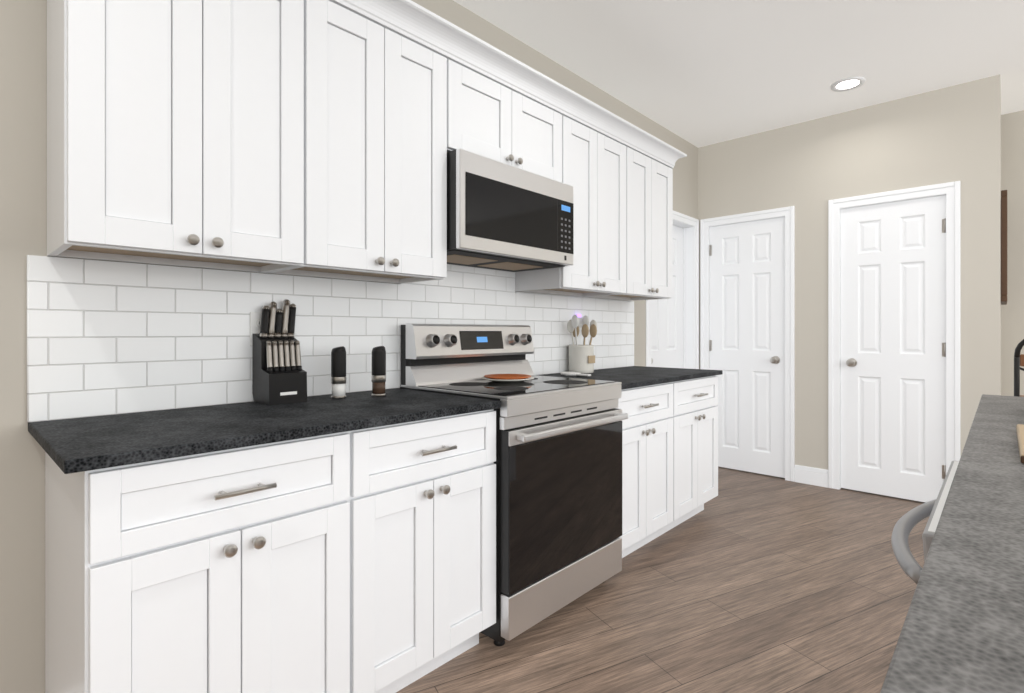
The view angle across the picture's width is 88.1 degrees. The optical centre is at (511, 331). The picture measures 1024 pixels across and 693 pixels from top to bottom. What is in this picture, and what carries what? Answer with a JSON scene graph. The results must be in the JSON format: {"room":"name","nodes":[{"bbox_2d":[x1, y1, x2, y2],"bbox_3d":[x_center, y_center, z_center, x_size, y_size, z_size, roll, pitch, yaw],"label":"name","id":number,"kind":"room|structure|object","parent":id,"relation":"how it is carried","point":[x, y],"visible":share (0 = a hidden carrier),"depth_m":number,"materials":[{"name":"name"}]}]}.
{"room":"kitchen","nodes":[
{"label":"kitchen","id":0,"kind":"room"},
{"bbox_2d":[0,0,697,692],"bbox_3d":[-1.049,-0.221,1.826,0.150,2.738,7.888,0,0,43],"label":"wall","id":1,"kind":"structure","parent":0,"point":[23,23],"depth_m":1.43,"materials":[{"name":"paint"}]},
{"bbox_2d":[47,0,303,272],"bbox_3d":[-0.955,-0.653,1.551,0.358,0.888,0.580,0,0,43],"label":"upper cabinet","id":2,"kind":"object","parent":1,"relation":"attached to","point":[175,128],"visible":1,"depth_m":1.42,"materials":[{"name":"white wood"}]},
{"bbox_2d":[329,0,686,168],"bbox_3d":[-0.083,-1.131,2.464,0.393,0.092,3.237,0,0,43],"label":"crown molding","id":3,"kind":"structure","parent":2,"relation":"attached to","point":[407,19],"depth_m":2.27,"materials":[{"name":"white wood"}]},
{"bbox_2d":[27,255,633,421],"bbox_3d":[-0.221,-0.053,2.597,0.009,0.596,3.196,0,0,43],"label":"tile backsplash","id":4,"kind":"structure","parent":1,"relation":"attached to","point":[104,337],"depth_m":1.76,"materials":[{"name":"white tile"}]},
{"bbox_2d":[250,312,261,345],"bbox_3d":[-0.887,-0.010,1.869,0.007,0.120,0.072,0,0,43],"label":"outlet plate","id":5,"kind":"object","parent":4,"relation":"attached to","point":[255,317],"visible":0.41,"depth_m":1.85,"materials":[{"name":"white plastic"}]},
{"bbox_2d":[577,314,581,334],"bbox_3d":[0.411,-0.044,3.248,0.032,0.134,0.072,0,0,43],"label":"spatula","id":6,"kind":"object","parent":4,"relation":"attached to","point":[579,316],"visible":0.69,"depth_m":3.24,"materials":[{"name":"white plastic"}]},
{"bbox_2d":[266,0,446,283],"bbox_3d":[-0.560,-0.653,1.976,0.358,0.888,0.582,0,0,43],"label":"upper cabinet","id":7,"kind":"object","parent":1,"relation":"attached to","point":[375,98],"visible":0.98,"depth_m":1.85,"materials":[{"name":"white wood"}]},
{"bbox_2d":[447,59,561,182],"bbox_3d":[-0.108,-0.912,2.462,0.358,0.370,0.744,0,0,43],"label":"upper cabinet","id":8,"kind":"object","parent":1,"relation":"attached to","point":[486,118],"visible":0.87,"depth_m":2.31,"materials":[{"name":"white wood"}]},
{"bbox_2d":[447,148,573,271],"bbox_3d":[-0.090,-0.514,2.445,0.389,0.392,0.738,0,0,43],"label":"microwave","id":9,"kind":"object","parent":8,"relation":"attached to","point":[501,216],"visible":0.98,"depth_m":2.25,"materials":[{"name":"silver metal"}]},
{"bbox_2d":[515,116,625,296],"bbox_3d":[0.353,-0.658,2.958,0.358,0.878,0.611,0,0,43],"label":"upper cabinet","id":10,"kind":"object","parent":1,"relation":"attached to","point":[593,163],"visible":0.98,"depth_m":2.84,"materials":[{"name":"white wood"}]},
{"bbox_2d":[583,147,672,300],"bbox_3d":[0.761,-0.658,3.398,0.358,0.878,0.588,0,0,43],"label":"upper cabinet","id":11,"kind":"object","parent":1,"relation":"attached to","point":[649,183],"visible":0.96,"depth_m":3.28,"materials":[{"name":"white wood"}]},
{"bbox_2d":[651,225,682,367],"bbox_3d":[1.239,0.124,4.285,0.105,2.033,0.757,0,0,43],"label":"door","id":12,"kind":"structure","parent":1,"relation":"in","point":[666,314],"depth_m":4.43,"materials":[{"name":"white wood"}]},
{"bbox_2d":[396,466,929,692],"bbox_3d":[1.185,1.178,0.323,5.470,0.060,8.727,0,0,43],"label":"floor","id":13,"kind":"structure","parent":0,"point":[777,585],"depth_m":2.17,"materials":[{"name":"brown wood"}]},
{"bbox_2d":[45,431,349,692],"bbox_3d":[-0.852,0.710,1.450,0.648,0.878,0.579,0,0,43],"label":"base cabinet","id":14,"kind":"object","parent":13,"relation":"on","point":[223,571],"visible":1,"depth_m":1.22,"materials":[{"name":"white wood"}]},
{"bbox_2d":[28,388,500,473],"bbox_3d":[-0.674,0.258,1.653,0.632,0.026,1.190,0,0,43],"label":"countertop","id":15,"kind":"structure","parent":14,"relation":"on","point":[75,445],"depth_m":1.40,"materials":[{"name":"stone"}]},
{"bbox_2d":[252,299,306,405],"bbox_3d":[-0.805,0.064,1.851,0.142,0.362,0.145,0,0,43],"label":"knife block","id":16,"kind":"object","parent":15,"relation":"on","point":[278,375],"visible":1,"depth_m":1.82,"materials":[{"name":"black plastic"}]},
{"bbox_2d":[331,346,345,398],"bbox_3d":[-0.637,0.149,1.946,0.054,0.191,0.054,0,0,43],"label":"grinder","id":17,"kind":"object","parent":15,"relation":"on","point":[338,354],"visible":1,"depth_m":1.93,"materials":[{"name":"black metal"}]},
{"bbox_2d":[371,346,385,396],"bbox_3d":[-0.507,0.149,2.013,0.054,0.191,0.054,0,0,43],"label":"grinder","id":18,"kind":"object","parent":15,"relation":"on","point":[378,378],"visible":1,"depth_m":1.99,"materials":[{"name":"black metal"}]},
{"bbox_2d":[348,409,495,692],"bbox_3d":[-0.459,0.710,1.873,0.648,0.878,0.575,0,0,43],"label":"base cabinet","id":19,"kind":"object","parent":13,"relation":"on","point":[422,500],"visible":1,"depth_m":1.64,"materials":[{"name":"white wood"}]},
{"bbox_2d":[400,324,627,645],"bbox_3d":[0.028,0.557,2.337,0.696,1.182,0.758,0,0,43],"label":"range","id":20,"kind":"object","parent":13,"relation":"on","point":[558,462],"visible":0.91,"depth_m":2.13,"materials":[{"name":"silver metal"}]},
{"bbox_2d":[481,374,533,382],"bbox_3d":[-0.020,0.214,2.427,0.246,0.025,0.246,0,0,43],"label":"plate","id":21,"kind":"object","parent":20,"relation":"on","point":[506,378],"visible":1,"depth_m":2.37,"materials":[{"name":"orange ceramic"}]},
{"bbox_2d":[618,382,672,557],"bbox_3d":[0.467,0.710,2.869,0.648,0.878,0.610,0,0,43],"label":"base cabinet","id":22,"kind":"object","parent":13,"relation":"on","point":[647,432],"visible":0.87,"depth_m":2.68,"materials":[{"name":"white wood"}]},
{"bbox_2d":[538,366,722,389],"bbox_3d":[0.678,0.258,3.108,0.632,0.026,1.247,0,0,43],"label":"countertop","id":23,"kind":"structure","parent":22,"relation":"on","point":[631,376],"depth_m":3.02,"materials":[{"name":"stone"}]},
{"bbox_2d":[561,372,590,375],"bbox_3d":[0.353,0.236,2.921,0.186,0.018,0.112,0,0,43],"label":"spoon rest","id":24,"kind":"object","parent":23,"relation":"on","point":[562,373],"visible":1,"depth_m":2.90,"materials":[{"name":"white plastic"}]},
{"bbox_2d":[567,315,596,373],"bbox_3d":[0.417,0.073,3.140,0.172,0.344,0.184,0,0,43],"label":"utensil crock","id":25,"kind":"object","parent":23,"relation":"on","point":[581,357],"visible":0.98,"depth_m":3.09,"materials":[{"name":"beige ceramic"}]},
{"bbox_2d":[658,375,717,536],"bbox_3d":[0.886,0.710,3.320,0.648,0.878,0.620,0,0,43],"label":"base cabinet","id":26,"kind":"object","parent":13,"relation":"on","point":[695,410],"visible":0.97,"depth_m":3.09,"materials":[{"name":"white wood"}]},
{"bbox_2d":[891,461,958,583],"bbox_3d":[1.012,0.713,0.773,0.740,0.872,0.591,0,0,43],"label":"dishwasher","id":27,"kind":"object","parent":13,"relation":"on","point":[905,524],"visible":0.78,"depth_m":0.92,"materials":[{"name":"silver metal"}]},
{"bbox_2d":[1014,339,1023,396],"bbox_3d":[2.822,0.566,2.688,0.462,1.167,0.501,0,0,43],"label":"bar stool","id":28,"kind":"object","parent":13,"relation":"on","point":[1018,359],"visible":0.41,"depth_m":2.65,"materials":[{"name":"black metal"}]},
{"bbox_3d":[0.229,0.710,-0.429,1.046,0.878,2.223,0,0,43],"label":"cabinet","id":29,"kind":"object","parent":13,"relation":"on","visible":0},
{"bbox_2d":[880,394,1023,692],"bbox_3d":[0.847,0.258,0.213,1.076,0.026,4.066,0,0,43],"label":"countertop","id":30,"kind":"structure","parent":29,"relation":"on","point":[962,631],"depth_m":0.51,"materials":[{"name":"stone"}]},
{"bbox_2d":[1016,424,1023,463],"bbox_3d":[1.215,0.235,1.028,0.335,0.019,0.456,0,0,43],"label":"cutting board","id":31,"kind":"object","parent":30,"relation":"on","point":[1019,427],"visible":1,"depth_m":1.11,"materials":[{"name":"brown wood"}]},
{"bbox_2d":[453,0,1023,147],"bbox_3d":[1.185,-1.620,0.323,5.470,0.060,8.727,0,0,43],"label":"ceiling","id":32,"kind":"structure","parent":0,"point":[708,72],"depth_m":2.97,"materials":[{"name":"paint"}]},
{"bbox_2d":[830,76,865,91],"bbox_3d":[2.150,-1.583,3.389,0.190,0.012,0.190,0,0,43],"label":"recessed light","id":33,"kind":"object","parent":32,"relation":"in","point":[850,83],"visible":1,"depth_m":3.38,"materials":[{"name":"white plastic"}]},
{"bbox_2d":[698,75,1000,469],"bbox_3d":[2.543,-0.221,4.281,2.072,2.738,0.839,0,0,43],"label":"wall","id":34,"kind":"structure","parent":0,"point":[952,133],"depth_m":3.74,"materials":[{"name":"paint"}]},
{"bbox_2d":[709,217,784,477],"bbox_3d":[1.894,0.123,4.304,0.598,2.031,0.105,0,0,43],"label":"wall door","id":35,"kind":"structure","parent":34,"relation":"in","point":[747,340],"depth_m":4.29,"materials":[{"name":"white wood"}]},
{"bbox_2d":[646,181,960,489],"bbox_3d":[1.919,0.091,3.740,1.874,2.115,1.024,0,0,43],"label":"door frame","id":36,"kind":"structure","parent":34,"relation":"attached to","point":[952,190],"depth_m":3.88,"materials":[{"name":"white wood"}]},
{"bbox_2d":[794,465,827,487],"bbox_3d":[1.196,1.083,0.313,5.200,0.130,8.487,0,0,43],"label":"baseboard","id":37,"kind":"structure","parent":34,"relation":"attached to","point":[802,474],"depth_m":3.97,"materials":[{"name":"white wood"}]},
{"bbox_2d":[841,195,945,501],"bbox_3d":[2.604,0.123,3.645,0.595,2.031,0.105,0,0,43],"label":"wall door","id":38,"kind":"structure","parent":34,"relation":"in","point":[893,254],"depth_m":3.65,"materials":[{"name":"white wood"}]},
{"bbox_2d":[1001,110,1023,395],"bbox_3d":[4.830,-0.221,2.812,3.518,2.738,0.120,0,0,43],"label":"wall","id":39,"kind":"structure","parent":0,"point":[1012,124],"depth_m":3.84,"materials":[{"name":"paint"}]},
{"bbox_2d":[1001,190,1006,304],"bbox_3d":[3.320,-0.547,3.570,0.030,0.710,0.550,0,0,43],"label":"picture frame","id":40,"kind":"object","parent":39,"relation":"attached to","point":[1003,192],"visible":0.97,"depth_m":3.37,"materials":[{"name":"wood"}]}
]}

